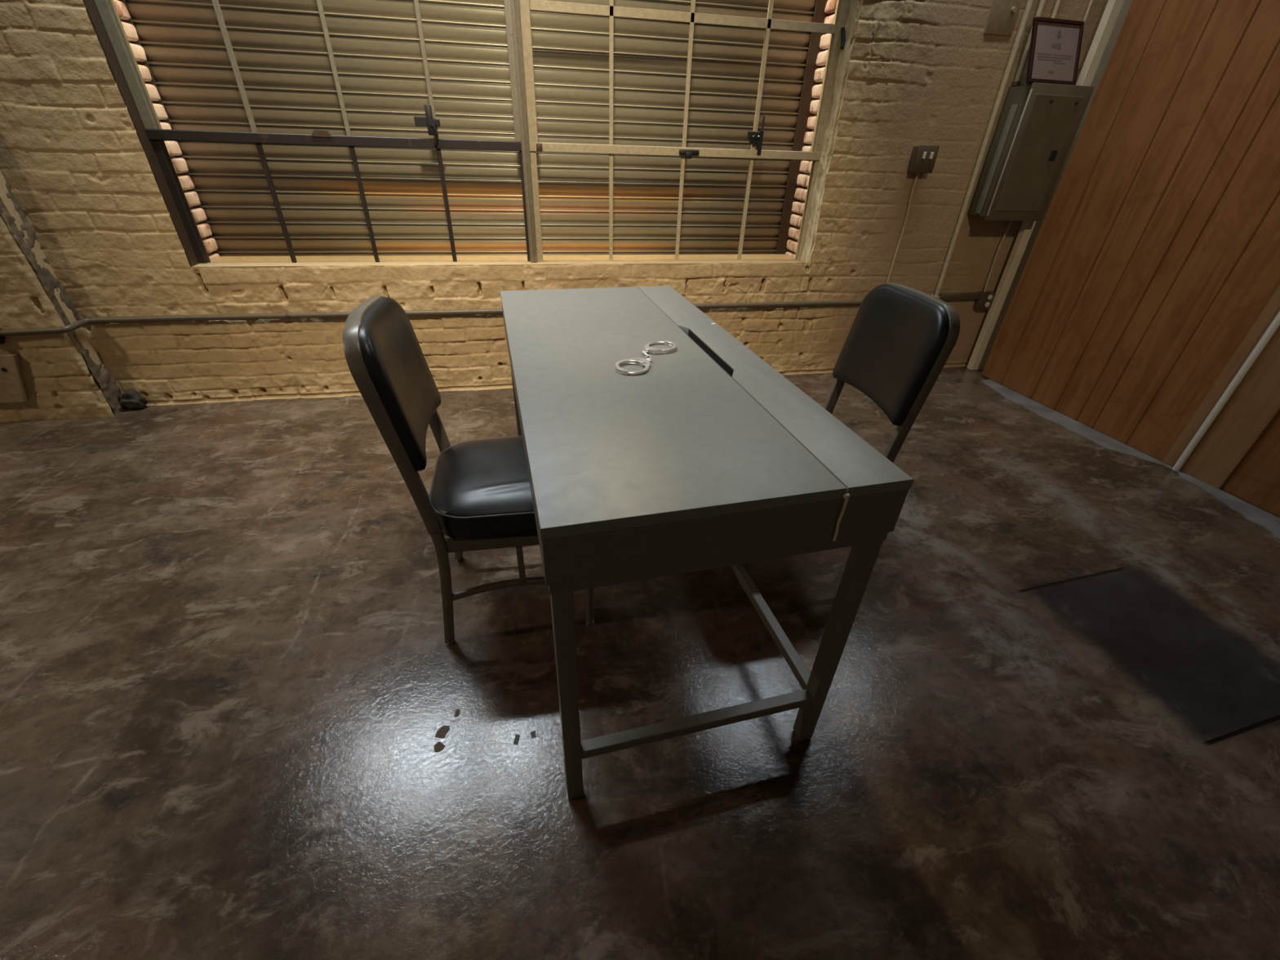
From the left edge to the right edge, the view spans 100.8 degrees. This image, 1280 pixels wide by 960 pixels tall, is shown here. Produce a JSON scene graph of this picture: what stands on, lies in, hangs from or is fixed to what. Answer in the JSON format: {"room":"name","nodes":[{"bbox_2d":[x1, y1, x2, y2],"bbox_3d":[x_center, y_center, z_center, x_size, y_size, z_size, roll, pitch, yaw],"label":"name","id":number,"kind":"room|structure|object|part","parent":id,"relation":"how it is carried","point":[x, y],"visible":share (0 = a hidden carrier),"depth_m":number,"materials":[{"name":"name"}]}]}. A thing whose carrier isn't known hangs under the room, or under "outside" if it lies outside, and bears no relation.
{"room":"interrogation room","nodes":[
{"label":"interrogation room","id":0,"kind":"room"},
{"bbox_2d":[0,171,113,411],"bbox_3d":[-2.996,-1.743,1.615,0.994,3.400,0.169,-5,34,-10],"label":"wall","id":1,"kind":"structure","parent":0,"point":[81,333],"depth_m":2.30,"materials":[{"name":"paint"}]},
{"bbox_2d":[0,208,114,422],"bbox_3d":[-3.015,-0.821,2.130,0.995,1.300,0.056,-5,34,-10],"label":"wall pillar","id":2,"kind":"structure","parent":0,"point":[59,382],"depth_m":2.36,"materials":[{"name":"brick"}]},
{"bbox_2d":[0,353,28,403],"bbox_3d":[-2.886,-0.455,2.358,0.272,0.228,0.034,-5,34,-10],"label":"plate","id":3,"kind":"object","parent":2,"relation":"attached to","point":[12,384],"visible":1,"depth_m":2.37,"materials":[{"name":"beige paint"}]},
{"bbox_2d":[0,182,125,414],"bbox_3d":[-2.537,-0.889,2.263,0.022,1.300,0.118,-3,33,-8],"label":"pipe","id":4,"kind":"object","parent":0,"point":[111,390],"depth_m":2.30,"materials":[{"name":"metal"}]},
{"bbox_2d":[0,0,1108,405],"bbox_3d":[-0.481,-2.051,2.240,6.600,3.404,0.358,-5,34,-10],"label":"wall","id":5,"kind":"structure","parent":0,"point":[73,157],"depth_m":2.61,"materials":[{"name":"brick"}]},
{"bbox_2d":[82,0,529,266],"bbox_3d":[-1.320,-2.191,1.951,1.596,2.792,0.304,-5,34,-10],"label":"window","id":6,"kind":"structure","parent":5,"relation":"in","point":[107,10],"depth_m":2.26,"materials":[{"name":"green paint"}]},
{"bbox_3d":[-1.257,-2.397,1.747,1.513,2.118,0.048,-5,34,-10],"label":"frame","id":7,"kind":"part","parent":6,"relation":"part of","materials":[{"name":"green paint"}]},
{"bbox_3d":[-1.290,-1.493,2.329,1.513,0.038,0.047,-5,34,-10],"label":"rail","id":8,"kind":"part","parent":6,"relation":"part of","materials":[{"name":"metal"}]},
{"bbox_3d":[-1.300,-1.263,2.486,1.513,0.524,0.044,-5,34,-10],"label":"frame","id":9,"kind":"part","parent":6,"relation":"part of","materials":[{"name":"metal"}]},
{"bbox_2d":[0,300,862,336],"bbox_3d":[-0.821,-0.826,2.679,5.295,0.053,0.142,-5,34,-10],"label":"pipe","id":10,"kind":"object","parent":5,"relation":"attached to","point":[82,322],"visible":0.75,"depth_m":2.54,"materials":[{"name":"grey metal"}]},
{"bbox_2d":[0,336,5,344],"bbox_3d":[-2.785,-0.621,2.272,0.067,0.072,0.058,-5,34,-10],"label":"pipe fitting","id":11,"kind":"object","parent":10,"relation":"attached to","point":[2,338],"visible":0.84,"depth_m":2.29,"materials":[{"name":"black metal"}]},
{"bbox_2d":[192,259,807,273],"bbox_3d":[-0.559,-1.101,2.716,3.023,0.029,0.094,-5,34,-10],"label":"sill","id":12,"kind":"structure","parent":5,"relation":"attached to","point":[661,261],"depth_m":2.66,"materials":[{"name":"paint"}]},
{"bbox_2d":[510,0,862,266],"bbox_3d":[0.239,-2.312,2.229,1.589,2.790,0.329,-5,34,-10],"label":"window","id":13,"kind":"structure","parent":5,"relation":"in","point":[837,29],"depth_m":2.53,"materials":[{"name":"beige paint"}]},
{"bbox_2d":[117,0,831,256],"bbox_3d":[-0.594,-2.340,2.222,3.180,2.732,0.032,-5,34,-10],"label":"roller shutter","id":14,"kind":"object","parent":13,"relation":"attached to","point":[279,46],"visible":0.65,"depth_m":2.58,"materials":[{"name":"metal"}]},
{"bbox_3d":[-2.107,-2.219,1.940,0.092,2.700,0.032,-5,34,-10],"label":"guide rail","id":15,"kind":"part","parent":14,"relation":"part of","materials":[{"name":"brown paint"}]},
{"bbox_3d":[0.911,-2.467,2.498,0.110,2.700,0.032,-5,34,-10],"label":"guide rail","id":16,"kind":"part","parent":14,"relation":"part of","materials":[{"name":"brown paint"}]},
{"bbox_3d":[0.196,-1.386,2.763,1.481,0.524,0.044,-5,34,-10],"label":"frame","id":17,"kind":"part","parent":13,"relation":"part of","materials":[{"name":"beige paint"}]},
{"bbox_3d":[0.206,-1.616,2.606,1.481,0.038,0.047,-5,34,-10],"label":"rail","id":18,"kind":"part","parent":13,"relation":"part of","materials":[{"name":"beige paint"}]},
{"bbox_3d":[0.239,-2.520,2.024,1.481,2.118,0.048,-5,34,-10],"label":"frame","id":19,"kind":"part","parent":13,"relation":"part of","materials":[{"name":"beige paint"}]},
{"bbox_2d":[885,173,933,295],"bbox_3d":[1.605,-1.357,2.984,0.337,0.643,0.016,-5,34,-10],"label":"cable conduit","id":20,"kind":"object","parent":5,"relation":"attached to","point":[917,174],"visible":0.72,"depth_m":2.92,"materials":[{"name":"beige metal"}]},
{"bbox_2d":[907,145,939,173],"bbox_3d":[1.461,-1.653,2.729,0.118,0.120,0.064,-5,34,-10],"label":"switch box","id":21,"kind":"object","parent":5,"relation":"attached to","point":[923,157],"visible":1,"depth_m":2.71,"materials":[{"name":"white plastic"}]},
{"bbox_2d":[938,292,981,300],"bbox_3d":[1.949,-1.118,3.219,0.303,0.038,0.026,-5,34,-10],"label":"conduit pipe","id":22,"kind":"object","parent":5,"relation":"attached to","point":[963,295],"visible":0.8,"depth_m":3.21,"materials":[{"name":"grey metal"}]},
{"bbox_2d":[933,0,1033,298],"bbox_3d":[1.814,-2.139,2.512,0.056,3.368,0.039,-5,34,-10],"label":"conduit pipe","id":23,"kind":"object","parent":5,"relation":"attached to","point":[1029,2],"visible":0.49,"depth_m":2.74,"materials":[{"name":"beige metal"}]},
{"bbox_2d":[973,290,995,309],"bbox_3d":[2.122,-1.107,3.255,0.094,0.102,0.049,-5,34,-10],"label":"outlet box","id":24,"kind":"object","parent":5,"relation":"attached to","point":[985,300],"visible":1,"depth_m":3.24,"materials":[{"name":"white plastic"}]},
{"bbox_3d":[2.130,-1.098,3.242,0.084,0.102,0.006,-5,34,-10],"label":"plate","id":25,"kind":"part","parent":24,"relation":"part of","materials":[{"name":"grey metal"}]},
{"bbox_2d":[983,220,1012,291],"bbox_3d":[2.105,-1.320,3.123,0.026,0.414,0.015,4,33,2],"label":"cable conduit","id":26,"kind":"object","parent":5,"relation":"attached to","point":[1011,221],"visible":0.92,"depth_m":3.12,"materials":[{"name":"beige metal"}]},
{"bbox_2d":[983,0,1022,35],"bbox_3d":[1.707,-2.266,2.417,0.148,0.360,0.025,-5,34,-10],"label":"cover plate","id":27,"kind":"object","parent":5,"relation":"attached to","point":[1003,15],"visible":1,"depth_m":2.48,"materials":[{"name":"beige paint"}]},
{"bbox_3d":[1.743,-2.191,2.466,0.024,0.024,0.011,-5,34,-10],"label":"knob","id":28,"kind":"part","parent":27,"relation":"part of","materials":[{"name":"beige paint"}]},
{"bbox_2d":[1011,0,1045,85],"bbox_3d":[1.889,-2.758,2.118,0.060,1.897,0.036,-5,34,-10],"label":"conduit pipe","id":29,"kind":"object","parent":5,"relation":"attached to","point":[1017,82],"visible":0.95,"depth_m":2.56,"materials":[{"name":"beige metal"}]},
{"bbox_2d":[967,82,1094,221],"bbox_3d":[2.016,-1.693,2.767,0.354,0.593,0.178,-5,34,-10],"label":"electrical panel","id":30,"kind":"object","parent":5,"relation":"attached to","point":[1037,125],"visible":1,"depth_m":2.70,"materials":[{"name":"grey metal"}]},
{"bbox_3d":[2.026,-1.651,2.699,0.272,0.503,0.005,-5,34,-10],"label":"door","id":31,"kind":"part","parent":30,"relation":"part of","materials":[{"name":"grey metal"}]},
{"bbox_2d":[1026,16,1084,84],"bbox_3d":[1.977,-2.036,2.521,0.280,0.252,0.102,-6,34,-12],"label":"framed certificate","id":32,"kind":"object","parent":30,"relation":"on","point":[1055,44],"visible":1,"depth_m":2.52,"materials":[{"name":"white paper"}]},
{"bbox_2d":[1036,30,1071,73],"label":"print","id":33,"kind":"object","parent":32,"relation":"attached to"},
{"bbox_2d":[1056,43,1061,48],"bbox_3d":[1.992,-2.062,2.517,0.022,0.023,0.001,-6,15,-12],"label":"print","id":34,"kind":"object","parent":32,"relation":"attached to","point":[1059,45],"depth_m":2.52},
{"bbox_2d":[1026,0,1061,85],"bbox_3d":[1.984,-2.766,2.135,0.033,1.897,0.032,-5,34,-10],"label":"conduit pipe","id":35,"kind":"object","parent":5,"relation":"attached to","point":[1058,2],"visible":0.25,"depth_m":2.49,"materials":[{"name":"beige metal"}]},
{"bbox_2d":[966,0,1132,369],"bbox_3d":[2.256,-2.114,2.583,0.100,3.300,0.040,-5,34,-10],"label":"trim","id":36,"kind":"structure","parent":5,"relation":"attached to","point":[1115,12],"depth_m":3.02,"materials":[{"name":"beige paint"}]},
{"bbox_2d":[1082,0,1093,25],"bbox_3d":[2.154,-2.781,2.168,0.027,1.896,0.014,5,33,4],"label":"conduit pipe","id":37,"kind":"object","parent":5,"relation":"attached to","point":[1090,4],"visible":0.32,"depth_m":2.52,"materials":[{"name":"beige metal"}]},
{"bbox_2d":[0,366,1279,959],"bbox_3d":[-0.396,0.866,0.873,7.800,0.001,5.850,-5,34,-10],"label":"floor","id":38,"kind":"structure","parent":0,"point":[1047,727],"depth_m":1.31,"materials":[{"name":"concrete"}]},
{"bbox_2d":[117,390,147,408],"bbox_3d":[-2.497,-0.397,2.605,0.112,0.097,0.084,-5,34,-10],"label":"lump","id":39,"kind":"object","parent":38,"relation":"on","point":[131,399],"visible":1,"depth_m":2.58,"materials":[{"name":"grey stone"}]},
{"bbox_2d":[434,741,444,751],"bbox_3d":[-0.471,0.625,1.238,0.025,0.001,0.023,20,37,25],"label":"flake","id":40,"kind":"object","parent":38,"relation":"on","point":[439,746],"visible":1,"depth_m":1.24,"materials":[{"name":"brown"}]},
{"bbox_2d":[435,725,449,737],"bbox_3d":[-0.473,0.604,1.270,0.025,0.001,0.035,11,34,14],"label":"flake","id":41,"kind":"object","parent":38,"relation":"on","point":[441,733],"visible":1,"depth_m":1.27,"materials":[{"name":"brown"}]},
{"bbox_2d":[453,708,459,716],"bbox_3d":[-0.453,0.577,1.313,0.010,0.001,0.022,1,33,-1],"label":"flake","id":42,"kind":"object","parent":38,"relation":"on","point":[457,712],"visible":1,"depth_m":1.31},
{"bbox_2d":[342,295,594,645],"bbox_3d":[-0.387,-0.022,1.433,0.517,0.882,0.412,-5,34,-11],"label":"office chair","id":43,"kind":"object","parent":38,"relation":"on","point":[481,498],"visible":0.68,"depth_m":1.29,"materials":[{"name":"black leather"}]},
{"bbox_3d":[-0.572,-0.170,1.288,0.127,0.487,0.376,-5,34,-11],"label":"frame","id":44,"kind":"part","parent":43,"relation":"part of","materials":[{"name":"brown metal"}]},
{"bbox_3d":[-0.561,-0.240,1.245,0.101,0.311,0.372,-5,34,-11],"label":"backrest","id":45,"kind":"part","parent":43,"relation":"part of","materials":[{"name":"black leather"}]},
{"bbox_3d":[-0.514,0.286,1.386,0.058,0.397,0.020,-5,34,-11],"label":"leg","id":46,"kind":"part","parent":43,"relation":"part of","materials":[{"name":"brown metal"}]},
{"bbox_3d":[-0.588,0.094,1.677,0.058,0.397,0.020,-5,34,-11],"label":"leg","id":47,"kind":"part","parent":43,"relation":"part of","materials":[{"name":"brown metal"}]},
{"bbox_2d":[431,435,537,540],"bbox_3d":[-0.343,-0.004,1.456,0.422,0.110,0.410,-5,34,-11],"label":"seat cushion","id":48,"kind":"object","parent":43,"relation":"on","point":[481,489],"depth_m":1.32,"materials":[{"name":"black leather"}]},
{"bbox_3d":[-0.348,0.059,1.496,0.400,0.040,0.370,-5,34,-11],"label":"seat frame","id":49,"kind":"part","parent":43,"relation":"part of","materials":[{"name":"brown metal"}]},
{"bbox_3d":[-0.142,0.284,1.479,0.026,0.319,0.023,-5,34,-11],"label":"leg","id":50,"kind":"part","parent":43,"relation":"part of","materials":[{"name":"brown metal"}]},
{"bbox_2d":[513,734,519,744],"bbox_3d":[-0.293,0.618,1.260,0.011,0.001,0.024,3,33,2],"label":"scrap","id":51,"kind":"object","parent":38,"relation":"on","point":[517,736],"visible":1,"depth_m":1.26,"materials":[{"name":"grey"}]},
{"bbox_2d":[530,730,536,737],"bbox_3d":[-0.256,0.611,1.272,0.011,0.001,0.017,-10,35,-18],"label":"scrap","id":52,"kind":"object","parent":38,"relation":"on","point":[532,733],"visible":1,"depth_m":1.27,"materials":[{"name":"grey"}]},
{"bbox_2d":[500,285,913,799],"bbox_3d":[-0.024,-0.004,1.539,0.608,0.756,1.346,-7,34,-13],"label":"desk","id":53,"kind":"object","parent":38,"relation":"on","point":[707,457],"visible":0.99,"depth_m":0.96,"materials":[{"name":"grey metal"}]},
{"bbox_3d":[-0.461,-0.264,2.033,0.034,0.618,0.034,-7,34,-13],"label":"leg","id":54,"kind":"part","parent":53,"relation":"part of","materials":[{"name":"metal"}]},
{"bbox_3d":[-0.134,0.422,0.996,0.034,0.618,0.034,-7,34,-13],"label":"leg","id":55,"kind":"part","parent":53,"relation":"part of","materials":[{"name":"metal"}]},
{"bbox_2d":[614,340,676,374],"bbox_3d":[0.018,-0.304,1.299,0.080,0.011,0.248,16,36,21],"label":"handcuffs","id":56,"kind":"object","parent":53,"relation":"on","point":[645,362],"visible":1,"depth_m":1.26,"materials":[{"name":"silver metal"}]},
{"bbox_3d":[-0.074,-0.308,1.328,0.483,0.020,1.336,-7,34,-13],"label":"lid","id":57,"kind":"part","parent":53,"relation":"part of","materials":[{"name":"grey metal"}]},
{"bbox_2d":[686,328,733,377],"bbox_3d":[0.121,-0.311,1.388,0.288,0.064,0.736,-7,34,-13],"label":"slot","id":58,"kind":"object","parent":53,"relation":"on","point":[709,352],"depth_m":1.35,"materials":[{"name":"metal"}]},
{"bbox_3d":[0.406,0.359,1.124,0.034,0.618,0.034,-7,34,-13],"label":"leg","id":59,"kind":"part","parent":53,"relation":"part of","materials":[{"name":"metal"}]},
{"bbox_3d":[0.328,0.063,0.868,0.008,0.093,0.012,-7,34,-13],"label":"pull cord","id":60,"kind":"part","parent":53,"relation":"part of","materials":[{"name":"beige fabric"}]},
{"bbox_2d":[737,282,959,592],"bbox_3d":[0.525,-0.128,1.649,0.517,0.882,0.412,-4,34,-10],"label":"chair","id":61,"kind":"object","parent":38,"relation":"on","point":[900,339],"visible":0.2,"depth_m":1.47,"materials":[{"name":"black leather"}]},
{"bbox_3d":[0.329,0.214,1.615,0.026,0.319,0.023,-4,34,-10],"label":"leg","id":62,"kind":"part","parent":61,"relation":"part of","materials":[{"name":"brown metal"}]},
{"bbox_3d":[0.717,-0.376,1.527,0.101,0.311,0.372,-4,34,-10],"label":"backrest","id":63,"kind":"part","parent":61,"relation":"part of","materials":[{"name":"black leather"}]},
{"bbox_3d":[0.723,-0.307,1.574,0.127,0.487,0.376,-4,34,-10],"label":"frame","id":64,"kind":"part","parent":61,"relation":"part of","materials":[{"name":"brown metal"}]},
{"bbox_2d":[981,0,1279,517],"bbox_3d":[2.870,-0.954,0.742,0.160,3.400,4.300,-7,34,-14],"label":"wall","id":65,"kind":"structure","parent":0,"point":[1155,252],"depth_m":2.40,"materials":[{"name":"brown wood"}]},
{"bbox_2d":[980,379,1279,540],"bbox_3d":[2.439,0.052,2.287,0.178,0.004,2.520,-7,34,-14],"label":"trim","id":66,"kind":"structure","parent":65,"relation":"attached to","point":[1254,514],"depth_m":2.59,"materials":[{"name":"grey metal"}]},
{"bbox_2d":[1162,284,1279,488],"bbox_3d":[2.548,-1.363,1.532,0.016,3.196,0.235,-7,34,-14],"label":"trim","id":67,"kind":"structure","parent":65,"relation":"attached to","point":[1254,404],"depth_m":2.22,"materials":[{"name":"brown wood"}]},
{"bbox_2d":[1172,311,1279,471],"bbox_3d":[2.511,-1.260,1.649,0.025,2.898,0.025,-5,34,-10],"label":"conduit pipe","id":68,"kind":"object","parent":65,"relation":"attached to","point":[1273,327],"visible":1,"depth_m":2.22,"materials":[{"name":"grey metal"}]},
{"bbox_2d":[1221,411,1279,516],"bbox_3d":[2.934,-0.591,0.367,0.002,3.196,2.664,-7,34,-14],"label":"trim","id":69,"kind":"structure","parent":65,"relation":"attached to","point":[1255,480],"depth_m":2.18,"materials":[{"name":"brown wood"}]}
]}

